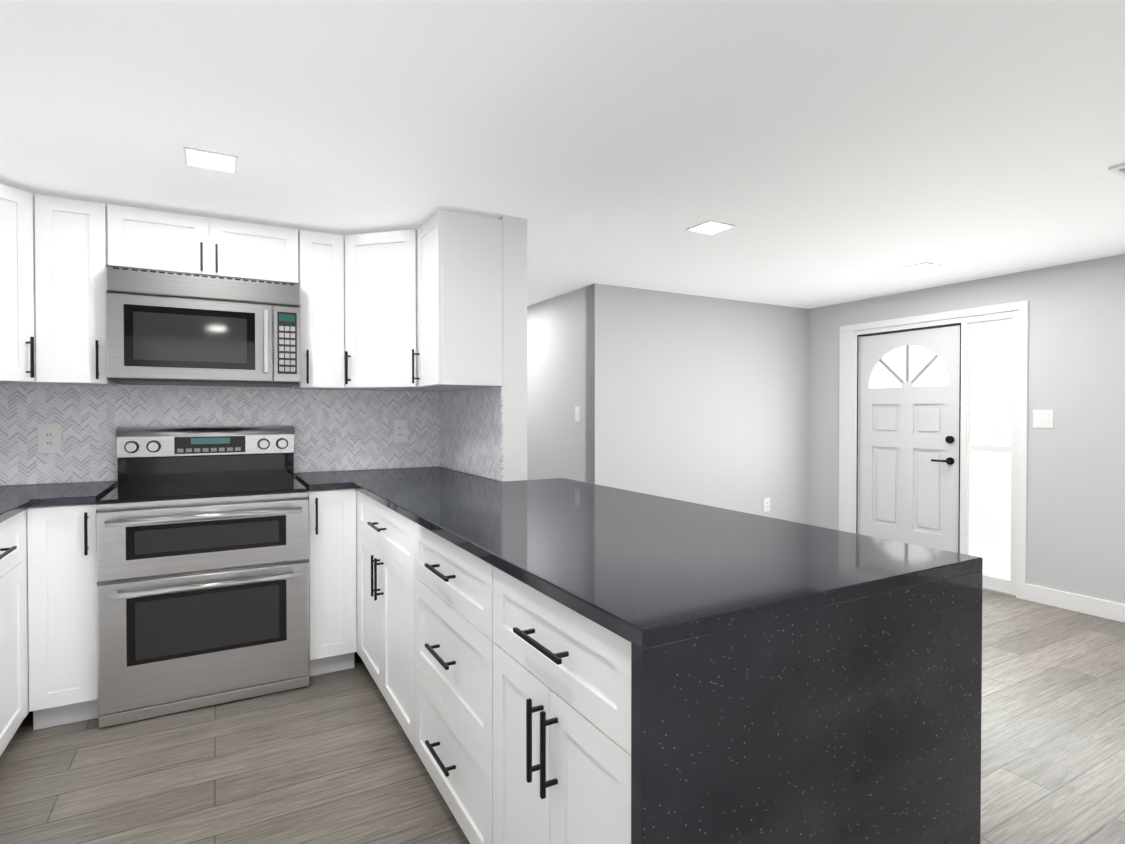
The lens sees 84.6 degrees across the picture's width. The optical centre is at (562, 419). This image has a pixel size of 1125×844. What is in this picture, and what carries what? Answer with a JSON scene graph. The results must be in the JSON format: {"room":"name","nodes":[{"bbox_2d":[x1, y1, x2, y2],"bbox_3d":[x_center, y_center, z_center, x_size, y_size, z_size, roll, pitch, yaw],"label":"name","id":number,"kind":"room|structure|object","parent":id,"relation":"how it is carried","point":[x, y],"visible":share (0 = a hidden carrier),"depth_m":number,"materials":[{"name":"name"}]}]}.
{"room":"kitchen","nodes":[
{"label":"kitchen","id":0,"kind":"room"},
{"bbox_2d":[3,384,439,485],"bbox_3d":[-1.879,0.120,3.269,2.760,2.215,0.130,0,1,-29],"label":"wall","id":1,"kind":"structure","parent":0,"point":[226,387],"depth_m":3.23,"materials":[{"name":"white"}]},
{"bbox_2d":[0,183,55,384],"bbox_3d":[-2.472,-0.554,2.463,0.680,0.798,0.678,0,1,-29],"label":"upper cabinet","id":2,"kind":"object","parent":1,"relation":"attached to","point":[27,341],"depth_m":2.58,"materials":[{"name":"white wood"}]},
{"bbox_2d":[52,197,116,385],"bbox_3d":[-2.220,-0.558,2.782,0.304,0.798,0.368,0,1,-29],"label":"upper cabinet","id":3,"kind":"object","parent":1,"relation":"attached to","point":[80,256],"depth_m":2.70,"materials":[{"name":"white wood"}]},
{"bbox_2d":[108,204,295,282],"bbox_3d":[-1.754,-0.819,3.069,0.788,0.282,0.318,0,1,-29],"label":"upper cabinet","id":4,"kind":"object","parent":1,"relation":"attached to","point":[137,237],"depth_m":2.91,"materials":[{"name":"white wood"}]},
{"bbox_2d":[105,265,300,387],"bbox_3d":[-1.723,-0.421,3.018,0.782,0.502,0.440,0,1,-29],"label":"microwave","id":5,"kind":"object","parent":4,"relation":"attached to","point":[164,327],"visible":1,"depth_m":2.84,"materials":[{"name":"silver metal"}]},
{"bbox_2d":[0,384,438,485],"bbox_3d":[-1.848,0.067,3.207,2.490,0.460,0.008,0,1,-29],"label":"backsplash","id":6,"kind":"structure","parent":1,"relation":"attached to","point":[338,430],"depth_m":3.20,"materials":[{"name":"tile"}]},
{"bbox_2d":[38,424,60,453],"bbox_3d":[-2.399,0.092,2.888,0.085,0.135,0.008,0,1,-29],"label":"outlet","id":7,"kind":"object","parent":6,"relation":"attached to","point":[49,438],"visible":1,"depth_m":2.89,"materials":[{"name":"white plastic"}]},
{"bbox_2d":[393,420,406,442],"bbox_3d":[-0.968,0.073,3.690,0.085,0.135,0.008,0,1,-29],"label":"outlet","id":8,"kind":"object","parent":6,"relation":"attached to","point":[399,431],"visible":1,"depth_m":3.69,"materials":[{"name":"white plastic"}]},
{"bbox_2d":[293,229,331,389],"bbox_3d":[-1.276,-0.564,3.311,0.273,0.798,0.368,0,1,-29],"label":"upper cabinet","id":9,"kind":"object","parent":1,"relation":"attached to","point":[313,249],"depth_m":3.17,"materials":[{"name":"white wood"}]},
{"bbox_2d":[332,230,440,391],"bbox_3d":[-0.887,-0.564,3.352,0.678,0.798,0.678,0,1,-29],"label":"upper cabinet","id":10,"kind":"object","parent":1,"relation":"attached to","point":[370,270],"depth_m":3.19,"materials":[{"name":"white wood"}]},
{"bbox_2d":[440,215,526,481],"bbox_3d":[-0.465,0.118,3.437,0.130,2.215,0.960,0,1,-29],"label":"wall","id":11,"kind":"structure","parent":0,"point":[514,348],"depth_m":3.01,"materials":[{"name":"white paint"}]},
{"bbox_2d":[408,210,502,390],"bbox_3d":[-0.546,-0.561,3.060,0.368,0.798,0.396,0,1,-29],"label":"upper cabinet","id":12,"kind":"object","parent":11,"relation":"attached to","point":[420,308],"depth_m":2.92,"materials":[{"name":"white wood"}]},
{"bbox_2d":[439,386,502,480],"bbox_3d":[-0.523,0.065,3.399,0.008,0.460,0.951,0,1,-29],"label":"backsplash","id":13,"kind":"structure","parent":11,"relation":"attached to","point":[471,429],"depth_m":3.31,"materials":[{"name":"tile"}]},
{"bbox_2d":[527,283,594,483],"bbox_3d":[-0.448,0.090,5.923,0.130,2.215,3.039,0,1,-29],"label":"wall","id":14,"kind":"structure","parent":0,"point":[557,364],"depth_m":5.03,"materials":[{"name":"grey paint"}]},
{"bbox_2d":[575,406,580,421],"bbox_3d":[0.117,-0.040,4.770,0.008,0.120,0.075,0,1,-29],"label":"light switch","id":15,"kind":"object","parent":14,"relation":"attached to","point":[577,413],"visible":1,"depth_m":4.76,"materials":[{"name":"white plastic"}]},
{"bbox_2d":[0,590,1124,843],"bbox_3d":[0.577,1.260,2.635,6.550,0.050,10.000,0,1,-29],"label":"floor","id":16,"kind":"structure","parent":0,"point":[328,758],"depth_m":2.22,"materials":[{"name":"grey wood"}]},
{"bbox_2d":[0,484,51,755],"bbox_3d":[-1.991,0.782,1.631,0.690,0.929,2.610,0,1,-29],"label":"base unit","id":17,"kind":"object","parent":16,"relation":"on","point":[21,510],"depth_m":2.33,"materials":[{"name":"white wood"}]},
{"bbox_2d":[36,481,117,727],"bbox_3d":[-2.093,0.770,2.700,0.178,0.929,0.646,0,1,-29],"label":"base unit","id":18,"kind":"object","parent":16,"relation":"on","point":[70,536],"depth_m":2.46,"materials":[{"name":"white wood"}]},
{"bbox_2d":[96,425,308,727],"bbox_3d":[-1.645,0.635,2.891,0.782,1.194,0.718,0,1,-29],"label":"range","id":19,"kind":"object","parent":16,"relation":"on","point":[202,532],"visible":1,"depth_m":2.66,"materials":[{"name":"silver metal"}]},
{"bbox_2d":[294,471,343,675],"bbox_3d":[-1.250,0.765,3.172,0.169,0.929,0.646,0,1,-29],"label":"base unit","id":20,"kind":"object","parent":16,"relation":"on","point":[325,489],"depth_m":2.93,"materials":[{"name":"white wood"}]},
{"bbox_2d":[332,467,982,843],"bbox_3d":[-0.184,0.773,2.462,0.997,0.929,2.929,0,1,-29],"label":"base unit","id":21,"kind":"object","parent":16,"relation":"on","point":[558,661],"depth_m":1.29,"materials":[{"name":"white"}]},
{"bbox_2d":[0,0,1124,308],"bbox_3d":[0.577,-1.005,2.609,6.550,0.050,10.000,0,1,-29],"label":"ceiling","id":22,"kind":"structure","parent":0,"point":[822,152],"depth_m":2.06,"materials":[{"name":"white paint"}]},
{"bbox_2d":[183,146,237,172],"bbox_3d":[-1.322,-0.972,2.325,0.174,0.007,0.174,0,1,-29],"label":"recessed light","id":23,"kind":"object","parent":22,"relation":"in","point":[210,160],"visible":1,"depth_m":2.31,"materials":[{"name":"white plastic"}]},
{"bbox_2d":[686,220,735,234],"bbox_3d":[0.760,-0.982,3.171,0.174,0.007,0.174,0,1,-29],"label":"recessed light","id":24,"kind":"object","parent":22,"relation":"in","point":[710,227],"visible":1,"depth_m":3.15,"materials":[{"name":"white plastic"}]},
{"bbox_2d":[900,262,941,271],"bbox_3d":[2.340,-0.992,4.034,0.174,0.007,0.174,0,1,-29],"label":"recessed light","id":25,"kind":"object","parent":22,"relation":"in","point":[921,267],"visible":0.93,"depth_m":4.02,"materials":[{"name":"white plastic"}]},
{"bbox_2d":[1108,163,1124,176],"bbox_3d":[2.369,-0.969,2.388,0.440,0.016,0.260,0,1,-29],"label":"ceiling vent","id":26,"kind":"object","parent":22,"relation":"in","point":[1118,169],"visible":0.86,"depth_m":2.39,"materials":[{"name":"white"}]},
{"bbox_2d":[586,283,807,523],"bbox_3d":[1.275,0.098,5.220,2.450,2.215,0.130,0,1,-29],"label":"wall","id":27,"kind":"structure","parent":0,"point":[702,400],"depth_m":5.06,"materials":[{"name":"grey paint"}]},
{"bbox_2d":[764,498,769,511],"bbox_3d":[1.802,0.753,5.443,0.075,0.120,0.008,0,1,-29],"label":"outlet","id":28,"kind":"object","parent":27,"relation":"attached to","point":[766,504],"visible":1,"depth_m":5.44,"materials":[{"name":"white plastic"}]},
{"bbox_2d":[807,254,1124,603],"bbox_3d":[3.978,0.150,2.844,0.200,2.265,6.660,0,1,-29],"label":"wall","id":29,"kind":"structure","parent":0,"point":[1076,465],"depth_m":4.00,"materials":[{"name":"grey paint"}]},
{"bbox_2d":[859,325,959,552],"bbox_3d":[2.723,0.251,4.903,0.100,1.893,0.812,0,1,-29],"label":"front door","id":30,"kind":"structure","parent":29,"relation":"in","point":[909,439],"depth_m":4.88,"materials":[{"name":"white painted wood"},{"name":"glass"},{"name":"black metal"}]},
{"bbox_2d":[839,301,1028,599],"bbox_3d":[2.822,0.204,4.804,0.133,2.013,1.432,0,1,-29],"label":"door frame","id":31,"kind":"structure","parent":29,"relation":"attached to","point":[849,426],"depth_m":4.50,"materials":[{"name":"white wood"}]},
{"bbox_2d":[969,322,1012,579],"bbox_3d":[3.038,0.222,4.383,0.005,1.785,0.279,0,1,-29],"label":"window","id":32,"kind":"structure","parent":29,"relation":"in","point":[990,425],"depth_m":4.38,"materials":[{"name":"white glass"}]},
{"bbox_2d":[1033,410,1052,427],"bbox_3d":[3.167,-0.002,4.073,0.008,0.120,0.115,0,1,-29],"label":"light switch","id":33,"kind":"object","parent":29,"relation":"attached to","point":[1042,418],"visible":1,"depth_m":4.07,"materials":[{"name":"white plastic"}]},
{"bbox_2d":[1025,584,1124,622],"bbox_3d":[4.310,1.187,2.044,0.014,0.110,4.860,0,1,-29],"label":"baseboard","id":34,"kind":"structure","parent":29,"relation":"attached to","point":[1110,610],"depth_m":3.90,"materials":[{"name":"white wood"}]}
]}

